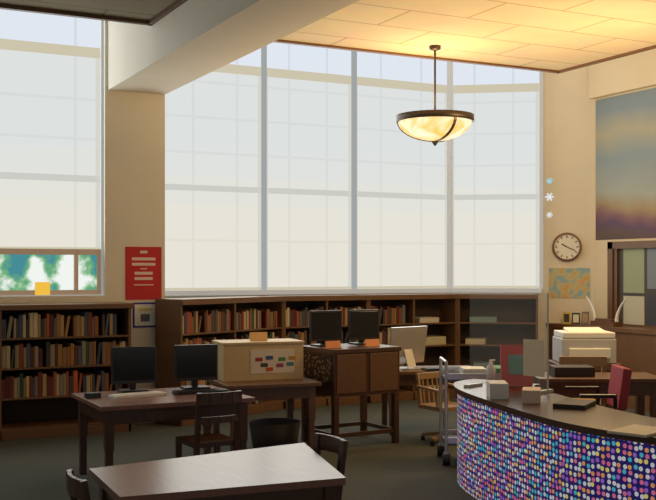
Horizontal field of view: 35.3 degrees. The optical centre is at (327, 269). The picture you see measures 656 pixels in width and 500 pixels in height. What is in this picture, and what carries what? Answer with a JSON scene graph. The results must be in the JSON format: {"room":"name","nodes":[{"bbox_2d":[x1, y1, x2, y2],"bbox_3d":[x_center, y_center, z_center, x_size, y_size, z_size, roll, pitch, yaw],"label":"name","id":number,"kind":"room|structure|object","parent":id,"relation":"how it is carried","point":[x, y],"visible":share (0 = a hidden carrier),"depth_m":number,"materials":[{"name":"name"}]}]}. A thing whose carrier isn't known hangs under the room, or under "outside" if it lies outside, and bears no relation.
{"room":"library","nodes":[
{"label":"library","id":0,"kind":"room"},
{"bbox_2d":[35,282,49,294],"bbox_3d":[-2.960,0.197,10.680,0.153,0.144,0.004,0,0,-27],"label":"sign","id":1,"kind":"object","parent":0,"point":[41,288],"depth_m":10.68,"materials":[{"name":"yellow paper"}]},
{"bbox_2d":[0,21,542,423],"bbox_3d":[-4.303,-0.725,10.529,15.893,4.750,1.070,0,0,-27],"label":"wall","id":2,"kind":"structure","parent":0,"point":[134,122],"depth_m":11.05,"materials":[{"name":"paint"}]},
{"bbox_2d":[0,9,103,296],"bbox_3d":[-3.251,-1.335,10.566,1.950,3.310,0.140,0,0,-27],"label":"window","id":3,"kind":"structure","parent":2,"relation":"in","point":[52,66],"depth_m":10.78,"materials":[{"name":"grey paint"}]},
{"bbox_2d":[125,247,161,299],"bbox_3d":[-1.987,0.035,11.103,0.400,0.570,0.008,0,0,-27],"label":"poster","id":4,"kind":"object","parent":2,"relation":"attached to","point":[143,265],"visible":0.98,"depth_m":11.10,"materials":[{"name":"red paper"}]},
{"bbox_2d":[133,302,154,327],"bbox_3d":[-1.973,0.485,11.109,0.270,0.270,0.010,0,0,-27],"label":"notice","id":5,"kind":"object","parent":2,"relation":"attached to","point":[143,312],"visible":0.91,"depth_m":11.10,"materials":[{"name":"white paper"}]},
{"bbox_2d":[165,45,266,295],"bbox_3d":[-1.468,-1.345,12.181,1.596,3.290,0.140,0,0,-27],"label":"window","id":6,"kind":"structure","parent":2,"relation":"in","point":[216,122],"depth_m":12.29,"materials":[{"name":"grey paint"}]},
{"bbox_2d":[266,42,356,294],"bbox_3d":[-0.223,-1.345,12.815,1.297,3.290,0.140,0,0,-27],"label":"window","id":7,"kind":"structure","parent":2,"relation":"in","point":[312,91],"depth_m":12.86,"materials":[{"name":"grey paint"}]},
{"bbox_2d":[357,52,452,293],"bbox_3d":[0.983,-1.345,13.430,1.510,3.290,0.140,0,0,-27],"label":"window","id":8,"kind":"structure","parent":2,"relation":"in","point":[402,179],"depth_m":13.42,"materials":[{"name":"grey paint"}]},
{"bbox_2d":[447,61,542,292],"bbox_3d":[2.213,-1.345,13.670,1.258,3.290,0.140,0,0,8],"label":"window","id":9,"kind":"structure","parent":2,"relation":"in","point":[498,160],"depth_m":13.70,"materials":[{"name":"grey paint"}]},
{"bbox_2d":[0,397,649,499],"bbox_3d":[0.962,1.700,5.821,21.000,0.100,19.500,0,0,-27],"label":"floor","id":10,"kind":"structure","parent":0,"point":[376,468],"depth_m":9.06,"materials":[{"name":"carpet"}]},
{"bbox_2d":[0,302,133,440],"bbox_3d":[-3.849,0.995,9.857,3.930,1.310,0.530,0,0,-27],"label":"bookcase","id":11,"kind":"object","parent":10,"relation":"on","point":[50,352],"visible":0.92,"depth_m":10.31,"materials":[{"name":"brown wood"}]},
{"bbox_2d":[66,469,90,499],"bbox_3d":[-1.041,1.310,4.947,0.404,0.683,0.324,0,0,-27],"label":"wooden chair","id":12,"kind":"object","parent":10,"relation":"on","point":[77,488],"visible":1,"depth_m":4.77,"materials":[{"name":"brown wood"}]},
{"bbox_2d":[71,386,254,474],"bbox_3d":[-1.328,1.325,8.223,1.220,0.650,0.950,0,0,-27],"label":"table","id":13,"kind":"object","parent":10,"relation":"on","point":[110,412],"visible":0.74,"depth_m":7.89,"materials":[{"name":"brown wood"}]},
{"bbox_2d":[85,392,100,398],"bbox_3d":[-1.841,0.980,8.063,0.110,0.040,0.080,0,0,-27],"label":"barcode scanner","id":14,"kind":"object","parent":13,"relation":"on","point":[88,395],"visible":1,"depth_m":8.03,"materials":[{"name":"black plastic"}]},
{"bbox_2d":[111,346,156,392],"bbox_3d":[-1.605,0.815,8.486,0.370,0.370,0.170,0,0,-23],"label":"computer monitor","id":15,"kind":"object","parent":13,"relation":"on","point":[131,366],"visible":0.97,"depth_m":8.44,"materials":[{"name":"black plastic"}]},
{"bbox_2d":[108,391,166,398],"bbox_3d":[-1.506,0.987,8.155,0.440,0.024,0.150,0,0,-35],"label":"keyboard","id":16,"kind":"object","parent":13,"relation":"on","point":[147,393],"visible":1,"depth_m":8.10,"materials":[{"name":"white plastic"}]},
{"bbox_2d":[174,344,217,389],"bbox_3d":[-1.123,0.815,8.709,0.370,0.370,0.170,0,0,-21],"label":"computer monitor","id":17,"kind":"object","parent":13,"relation":"on","point":[193,363],"visible":0.98,"depth_m":8.66,"materials":[{"name":"black plastic"}]},
{"bbox_2d":[172,388,228,394],"bbox_3d":[-1.034,0.987,8.373,0.440,0.024,0.150,0,0,-22],"label":"keyboard","id":18,"kind":"object","parent":13,"relation":"on","point":[214,390],"visible":0.99,"depth_m":8.33,"materials":[{"name":"black plastic"}]},
{"bbox_2d":[175,390,241,457],"bbox_3d":[-0.896,1.275,7.756,0.363,0.752,0.445,0,0,-31],"label":"wooden chair","id":19,"kind":"object","parent":10,"relation":"on","point":[196,441],"visible":0.69,"depth_m":7.62,"materials":[{"name":"brown wood"}]},
{"bbox_2d":[89,443,345,499],"bbox_3d":[-0.510,1.325,5.219,1.343,0.650,1.004,0,0,-27],"label":"table","id":20,"kind":"object","parent":10,"relation":"on","point":[296,471],"visible":1,"depth_m":4.96,"materials":[{"name":"brown wood"}]},
{"bbox_2d":[206,377,321,450],"bbox_3d":[-0.600,1.330,9.481,0.880,0.640,0.780,0,0,-20],"label":"side table","id":21,"kind":"object","parent":10,"relation":"on","point":[288,389],"visible":0.59,"depth_m":9.24,"materials":[{"name":"brown wood"}]},
{"bbox_2d":[212,332,304,381],"bbox_3d":[-0.654,0.795,9.632,0.780,0.430,0.420,0,0,-20],"label":"box","id":22,"kind":"object","parent":21,"relation":"on","point":[258,357],"visible":1,"depth_m":9.45,"materials":[{"name":"brown wood"}]},
{"bbox_2d":[249,418,300,448],"bbox_3d":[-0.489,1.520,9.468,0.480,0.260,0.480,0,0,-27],"label":"trash can","id":23,"kind":"object","parent":10,"relation":"on","point":[265,432],"visible":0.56,"depth_m":9.30,"materials":[{"name":"black plastic"}]},
{"bbox_2d":[313,433,347,499],"bbox_3d":[-0.127,1.290,5.662,0.404,0.722,0.324,0,0,-30],"label":"wooden chair","id":24,"kind":"object","parent":10,"relation":"on","point":[330,443],"visible":0.56,"depth_m":5.71,"materials":[{"name":"brown wood"}]},
{"bbox_2d":[155,293,537,426],"bbox_3d":[0.372,0.979,12.453,5.230,1.338,1.186,0,0,-27],"label":"bookcase","id":25,"kind":"object","parent":10,"relation":"on","point":[486,321],"visible":0.39,"depth_m":12.80,"materials":[{"name":"brown wood"}]},
{"bbox_2d":[301,343,401,442],"bbox_3d":[0.211,1.190,9.894,0.770,0.920,0.630,0,0,-32],"label":"base cabinet","id":26,"kind":"object","parent":10,"relation":"on","point":[347,370],"visible":0.81,"depth_m":9.67,"materials":[{"name":"brown wood"}]},
{"bbox_2d":[309,310,341,346],"bbox_3d":[-0.037,0.560,9.916,0.340,0.340,0.170,0,0,-29],"label":"computer monitor","id":27,"kind":"object","parent":26,"relation":"on","point":[324,326],"visible":0.9,"depth_m":9.87,"materials":[{"name":"black plastic"}]},
{"bbox_2d":[324,341,340,348],"bbox_3d":[0.037,0.695,9.606,0.160,0.071,0.065,0,0,-32],"label":"sign","id":28,"kind":"object","parent":26,"relation":"on","point":[329,344],"visible":1,"depth_m":9.58,"materials":[{"name":"orange paper"}]},
{"bbox_2d":[348,309,378,344],"bbox_3d":[0.337,0.560,10.149,0.340,0.340,0.170,0,0,-29],"label":"computer monitor","id":29,"kind":"object","parent":26,"relation":"on","point":[362,324],"visible":0.87,"depth_m":10.10,"materials":[{"name":"black plastic"}]},
{"bbox_2d":[362,339,379,346],"bbox_3d":[0.411,0.695,9.839,0.160,0.071,0.065,0,0,-32],"label":"sign","id":30,"kind":"object","parent":26,"relation":"on","point":[368,342],"visible":1,"depth_m":9.81,"materials":[{"name":"orange paper"}]},
{"bbox_2d":[381,365,468,434],"bbox_3d":[1.033,1.330,10.571,1.000,0.640,0.600,0,0,-7],"label":"computer desk","id":31,"kind":"object","parent":10,"relation":"on","point":[406,377],"visible":0.12,"depth_m":10.31,"materials":[{"name":"brown wood"}]},
{"bbox_2d":[389,326,427,369],"bbox_3d":[0.835,0.793,10.522,0.520,0.430,0.180,0,0,-42],"label":"desktop computer","id":32,"kind":"object","parent":31,"relation":"on","point":[412,339],"visible":0.82,"depth_m":10.53,"materials":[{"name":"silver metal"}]},
{"bbox_2d":[421,366,459,370],"bbox_3d":[1.174,0.997,10.407,0.440,0.024,0.150,0,0,-17],"label":"keyboard","id":33,"kind":"object","parent":31,"relation":"on","point":[456,367],"visible":0.51,"depth_m":10.35,"materials":[{"name":"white plastic"}]},
{"bbox_2d":[416,372,456,445],"bbox_3d":[1.115,1.322,9.868,0.461,0.655,0.479,0,0,-21],"label":"swivel chair","id":34,"kind":"object","parent":10,"relation":"on","point":[452,406],"visible":0.56,"depth_m":9.91,"materials":[{"name":"brown wood"}]},
{"bbox_2d":[437,357,500,464],"bbox_3d":[1.308,1.208,8.912,0.680,0.884,0.520,0,0,0],"label":"utility cart","id":35,"kind":"object","parent":10,"relation":"on","point":[449,437],"visible":0.49,"depth_m":8.81,"materials":[{"name":"silver metal"}]},
{"bbox_2d":[453,379,655,499],"bbox_3d":[2.148,1.275,6.136,1.367,0.750,5.039,0,0,-33],"label":"reception desk","id":36,"kind":"object","parent":10,"relation":"on","point":[510,449],"visible":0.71,"depth_m":6.39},
{"bbox_2d":[486,359,494,379],"bbox_3d":[1.324,0.815,8.380,0.068,0.171,0.068,0,0,18],"label":"hand sanitizer bottle","id":37,"kind":"object","parent":36,"relation":"on","point":[490,369],"visible":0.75,"depth_m":8.35,"materials":[{"name":"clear plastic"}]},
{"bbox_2d":[486,380,508,399],"bbox_3d":[1.196,0.845,7.275,0.130,0.110,0.240,0,0,3],"label":"tissue box","id":38,"kind":"object","parent":36,"relation":"on","point":[495,389],"visible":1,"depth_m":7.16,"materials":[{"name":"white cardboard"}]},
{"bbox_2d":[464,293,553,393],"bbox_3d":[1.356,0.535,7.757,0.688,0.730,0.200,0,0,42],"label":"sneeze guard","id":39,"kind":"object","parent":36,"relation":"on","point":[533,350],"visible":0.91,"depth_m":7.60,"materials":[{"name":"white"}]},
{"bbox_2d":[500,345,532,385],"bbox_3d":[1.457,0.740,8.013,0.240,0.321,0.148,0,0,-2],"label":"book","id":40,"kind":"object","parent":36,"relation":"on","point":[511,356],"visible":0.64,"depth_m":7.95,"materials":[{"name":"red paper"}]},
{"bbox_2d":[522,387,540,403],"bbox_3d":[1.389,0.855,7.031,0.120,0.090,0.220,0,0,13],"label":"cardboard box","id":41,"kind":"object","parent":36,"relation":"on","point":[530,395],"visible":1,"depth_m":6.93,"materials":[{"name":"beige cardboard"}]},
{"bbox_2d":[553,399,595,409],"bbox_3d":[1.626,0.885,6.791,0.210,0.030,0.300,0,0,28],"label":"notebook","id":42,"kind":"object","parent":36,"relation":"on","point":[576,404],"visible":1,"depth_m":6.71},
{"bbox_2d":[607,424,655,437],"bbox_3d":[1.730,0.892,5.714,0.230,0.015,0.320,0,0,43],"label":"clipboard","id":43,"kind":"object","parent":36,"relation":"on","point":[643,431],"visible":1,"depth_m":5.66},
{"bbox_2d":[559,356,606,406],"bbox_3d":[2.276,1.210,9.411,0.423,0.882,0.505,0,0,0],"label":"wooden chair","id":44,"kind":"object","parent":10,"relation":"on","point":[593,361],"visible":0.26,"depth_m":9.17,"materials":[{"name":"brown wood"}]},
{"bbox_2d":[546,360,622,410],"bbox_3d":[2.503,1.275,10.078,0.620,0.750,0.525,0,0,0],"label":"stand","id":45,"kind":"object","parent":10,"relation":"on","point":[551,362],"visible":0.12,"depth_m":9.82,"materials":[{"name":"brown wood"}]},
{"bbox_2d":[552,327,615,363],"bbox_3d":[2.503,0.731,10.071,0.520,0.335,0.460,0,0,0],"label":"printer","id":46,"kind":"object","parent":45,"relation":"on","point":[571,341],"visible":0.89,"depth_m":9.86,"materials":[{"name":"white plastic"}]},
{"bbox_2d":[532,372,655,417],"bbox_3d":[2.277,1.275,8.792,1.050,0.750,0.550,0,0,0],"label":"office desk","id":47,"kind":"object","parent":10,"relation":"on","point":[642,384],"visible":0.37,"depth_m":8.56,"materials":[{"name":"brown wood"}]},
{"bbox_2d":[549,365,594,376],"bbox_3d":[2.077,0.859,8.792,0.340,0.080,0.260,0,0,0],"label":"paper tray","id":48,"kind":"object","parent":47,"relation":"on","point":[554,370],"visible":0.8,"depth_m":8.66,"materials":[{"name":"black plastic"}]},
{"bbox_2d":[564,364,631,409],"bbox_3d":[2.040,1.204,8.093,0.631,0.892,0.625,0,0,1],"label":"office chair","id":49,"kind":"object","parent":10,"relation":"on","point":[617,396],"visible":0.29,"depth_m":7.95,"materials":[{"name":"red fabric"}]},
{"bbox_2d":[0,0,655,69],"bbox_3d":[0.962,-2.750,5.821,21.000,0.900,19.500,0,0,-27],"label":"ceiling","id":50,"kind":"structure","parent":0,"point":[542,34],"depth_m":9.65,"materials":[{"name":"beige tile"}]},
{"bbox_2d":[0,0,187,25],"bbox_3d":[-2.803,-2.328,0.963,9.880,0.125,14.260,0,0,-27],"label":"trim","id":51,"kind":"structure","parent":50,"relation":"attached to","point":[177,3],"depth_m":9.16,"materials":[{"name":"brown wood"}]},
{"bbox_2d":[108,0,358,94],"bbox_3d":[1.530,-2.505,4.034,0.630,1.190,15.800,0,0,-27],"label":"ceiling beam","id":52,"kind":"structure","parent":50,"relation":"attached to","point":[198,38],"depth_m":8.92,"materials":[{"name":"beige paint"}]},
{"bbox_2d":[396,45,473,145],"bbox_3d":[1.099,-1.785,10.576,0.798,1.030,0.798,0,0,-27],"label":"pendant lamp","id":53,"kind":"object","parent":50,"relation":"hanging from","point":[434,126],"visible":1,"depth_m":10.33,"materials":[{"name":"beige glass"}]},
{"bbox_2d":[274,39,655,73],"bbox_3d":[4.037,-2.334,4.543,4.300,0.112,14.430,0,0,-27],"label":"trim","id":54,"kind":"structure","parent":50,"relation":"attached to","point":[279,40],"depth_m":11.04,"materials":[{"name":"brown wood"}]},
{"bbox_2d":[541,66,593,371],"bbox_3d":[3.148,-0.725,13.708,0.760,4.750,0.300,0,0,15],"label":"wall","id":55,"kind":"structure","parent":0,"point":[568,112],"depth_m":13.55,"materials":[{"name":"paint"}]},
{"bbox_2d":[552,232,581,260],"bbox_3d":[3.139,-0.303,13.530,0.380,0.380,0.045,0,0,15],"label":"wall clock","id":56,"kind":"object","parent":55,"relation":"attached to","point":[566,246],"visible":1,"depth_m":13.52,"materials":[{"name":"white plastic"}]},
{"bbox_2d":[549,268,589,297],"bbox_3d":[3.174,0.172,13.541,0.525,0.396,0.006,0,0,15],"label":"world map","id":57,"kind":"object","parent":55,"relation":"attached to","point":[563,282],"visible":0.86,"depth_m":13.54},
{"bbox_2d":[546,323,655,411],"bbox_3d":[3.849,1.175,12.125,0.393,0.950,3.513,0,0,-27],"label":"cabinet","id":58,"kind":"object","parent":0,"point":[635,346],"depth_m":12.21,"materials":[{"name":"brown wood"}]},
{"bbox_2d":[563,312,588,323],"bbox_3d":[3.197,0.618,13.291,0.340,0.163,0.062,0,0,24],"label":"picture frames","id":59,"kind":"object","parent":58,"relation":"on","point":[566,315],"visible":1,"depth_m":13.28,"materials":[{"name":"brown wood"}]},
{"bbox_2d":[586,296,626,326],"bbox_3d":[3.475,0.516,12.874,0.140,0.365,0.730,0,0,-27],"label":"ornament","id":60,"kind":"object","parent":58,"relation":"on","point":[615,322],"visible":1,"depth_m":12.78,"materials":[{"name":"brown wood"}]},
{"bbox_2d":[588,48,655,317],"bbox_3d":[6.986,-0.725,6.797,0.400,4.750,15.768,0,0,-27],"label":"wall","id":61,"kind":"structure","parent":0,"point":[636,72],"depth_m":13.11,"materials":[{"name":"paint"}]},
{"bbox_2d":[596,88,655,239],"bbox_3d":[4.082,-1.300,12.269,0.008,1.820,2.600,0,0,-27],"label":"painting","id":62,"kind":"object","parent":61,"relation":"attached to","point":[625,123],"depth_m":12.92},
{"bbox_2d":[607,240,655,327],"bbox_3d":[3.935,0.205,12.498,0.080,1.126,1.500,0,0,-27],"label":"window","id":63,"kind":"structure","parent":61,"relation":"in","point":[631,265],"depth_m":12.80,"materials":[{"name":"brown wood"}]}
]}

